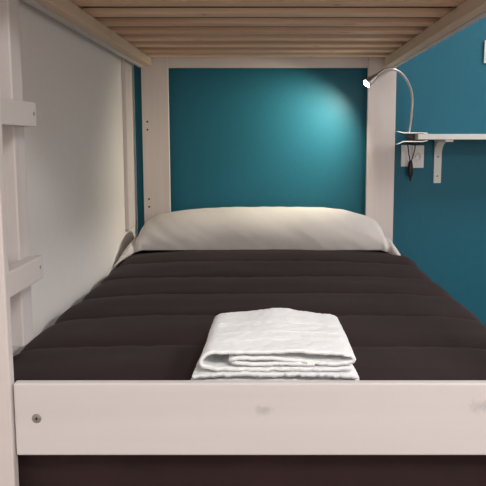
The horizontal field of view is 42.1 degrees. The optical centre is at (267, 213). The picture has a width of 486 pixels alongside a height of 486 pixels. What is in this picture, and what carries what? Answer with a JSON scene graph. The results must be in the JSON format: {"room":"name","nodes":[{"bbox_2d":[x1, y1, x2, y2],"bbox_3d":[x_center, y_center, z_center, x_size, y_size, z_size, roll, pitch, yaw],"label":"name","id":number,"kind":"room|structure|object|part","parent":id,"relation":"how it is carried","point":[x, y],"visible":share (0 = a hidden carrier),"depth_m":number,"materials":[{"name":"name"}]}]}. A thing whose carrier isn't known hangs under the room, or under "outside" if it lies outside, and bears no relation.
{"room":"dormitory","nodes":[
{"label":"dormitory","id":0,"kind":"room"},
{"bbox_2d":[13,0,137,356],"bbox_3d":[-0.780,-0.253,0.399,0.120,2.550,6.290,0,7,0],"label":"wall","id":1,"kind":"structure","parent":0,"point":[74,153],"depth_m":2.30,"materials":[{"name":"white paint"}]},
{"bbox_2d":[134,17,485,325],"bbox_3d":[0.990,-0.607,3.463,3.420,2.550,0.120,0,7,0],"label":"wall","id":2,"kind":"structure","parent":0,"point":[240,137],"depth_m":3.43,"materials":[{"name":"teal paint"}]},
{"bbox_2d":[401,145,423,167],"bbox_3d":[0.786,-0.313,3.429,0.124,0.124,0.014,0,7,0],"label":"wall socket","id":3,"kind":"object","parent":2,"relation":"attached to","point":[418,159],"visible":0.9,"depth_m":3.42,"materials":[{"name":"white plastic"}]},
{"bbox_3d":[0.753,-0.317,3.430,0.058,0.117,0.012,0,7,0],"label":"blank plate","id":4,"kind":"part","parent":3,"relation":"part of","materials":[{"name":"white plastic"}]},
{"bbox_3d":[0.816,-0.312,3.431,0.064,0.122,0.012,0,7,0],"label":"socket plate","id":5,"kind":"part","parent":3,"relation":"part of","materials":[{"name":"white plastic"}]},
{"bbox_2d":[408,134,485,182],"bbox_3d":[1.306,-0.288,3.325,1.088,0.264,0.228,0,7,0],"label":"wall shelf","id":6,"kind":"object","parent":2,"relation":"attached to","point":[440,140],"visible":0.96,"depth_m":3.20,"materials":[{"name":"white laminate"}]},
{"bbox_2d":[364,68,427,180],"bbox_3d":[0.633,-0.450,3.245,0.392,0.579,0.151,-3,7,-23],"label":"lamp","id":7,"kind":"object","parent":6,"relation":"attached to","point":[369,81],"visible":1,"depth_m":3.25,"materials":[{"name":"silver metal"}]},
{"bbox_2d":[408,160,412,180],"bbox_3d":[0.767,-0.233,3.394,0.030,0.113,0.030,0,7,0],"label":"switch","id":8,"kind":"object","parent":7,"relation":"attached to","point":[410,165],"depth_m":3.38,"materials":[{"name":"black plastic"}]},
{"bbox_3d":[0.773,-0.329,3.352,0.064,0.115,0.071,0,7,0],"label":"cord","id":9,"kind":"part","parent":7,"relation":"part of","materials":[{"name":"black plastic"}]},
{"bbox_2d":[484,40,485,62],"bbox_3d":[1.196,-0.867,3.365,0.082,0.120,0.014,0,7,0],"label":"switch plate","id":10,"kind":"object","parent":2,"relation":"attached to","point":[485,40],"visible":1,"depth_m":3.36,"materials":[{"name":"white plastic"}]},
{"bbox_3d":[0.990,1.064,0.551,3.660,0.100,6.290,0,7,0],"label":"floor","id":11,"kind":"structure","parent":0,"visible":0},
{"bbox_2d":[0,0,485,485],"bbox_3d":[-0.022,-0.187,2.310,1.394,1.980,2.163,0,7,0],"label":"bunk bed","id":12,"kind":"object","parent":11,"relation":"on","point":[38,417],"visible":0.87,"depth_m":1.42,"materials":[{"name":"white wood"}]},
{"bbox_3d":[-0.601,-0.064,1.248,0.149,1.980,0.025,0,7,0],"label":"foot post","id":13,"kind":"part","parent":12,"relation":"part of","materials":[{"name":"white wood"}]},
{"bbox_3d":[-0.663,-0.726,2.246,0.024,0.160,2.106,0,7,0],"label":"rail","id":14,"kind":"part","parent":12,"relation":"part of","materials":[{"name":"brown wood"}]},
{"bbox_3d":[-0.597,-0.309,3.371,0.141,1.980,0.028,0,7,0],"label":"head post","id":15,"kind":"part","parent":12,"relation":"part of","materials":[{"name":"white wood"}]},
{"bbox_3d":[0.000,0.423,1.309,1.046,0.156,0.020,0,7,0],"label":"foot rail","id":16,"kind":"part","parent":12,"relation":"part of","materials":[{"name":"white wood"}]},
{"bbox_2d":[85,7,450,26],"bbox_3d":[0.000,-0.786,2.265,1.280,0.140,2.000,0,7,0],"label":"mattress","id":17,"kind":"object","parent":12,"relation":"on","point":[85,7],"visible":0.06,"depth_m":2.31,"materials":[{"name":"brown fabric"}]},
{"bbox_3d":[0.601,-0.309,3.371,0.149,1.980,0.028,0,7,0],"label":"head post","id":18,"kind":"part","parent":12,"relation":"part of","materials":[{"name":"white wood"}]},
{"bbox_3d":[0.663,-0.726,2.246,0.024,0.160,2.106,0,7,0],"label":"rail","id":19,"kind":"part","parent":12,"relation":"part of","materials":[{"name":"brown wood"}]},
{"bbox_3d":[0.000,0.419,2.402,1.290,0.214,2.005,0,7,0],"label":"mattress","id":20,"kind":"object","parent":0,"visible":0},
{"bbox_2d":[13,249,485,485],"bbox_3d":[0.000,0.458,2.378,1.412,0.429,2.051,0,7,0],"label":"quilt","id":21,"kind":"object","parent":20,"relation":"on","point":[152,317],"visible":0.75,"depth_m":1.73,"materials":[{"name":"brown fabric"}]},
{"bbox_2d":[114,207,400,266],"bbox_3d":[-0.033,0.096,3.144,1.358,0.241,0.501,0,7,0],"label":"pillow","id":22,"kind":"object","parent":21,"relation":"on","point":[221,228],"visible":0.9,"depth_m":3.03,"materials":[{"name":"white fabric"}]},
{"bbox_2d":[191,356,358,379],"bbox_3d":[0.015,0.340,1.526,0.369,0.033,0.328,0,7,0],"label":"towel","id":23,"kind":"object","parent":21,"relation":"on","point":[199,373],"visible":0.16,"depth_m":1.37,"materials":[{"name":"white fabric"}]},
{"bbox_2d":[199,308,355,371],"bbox_3d":[0.022,0.297,1.523,0.344,0.062,0.317,0,7,0],"label":"towel","id":24,"kind":"object","parent":23,"relation":"on","point":[279,339],"visible":1,"depth_m":1.42,"materials":[{"name":"white fabric"}]}
]}

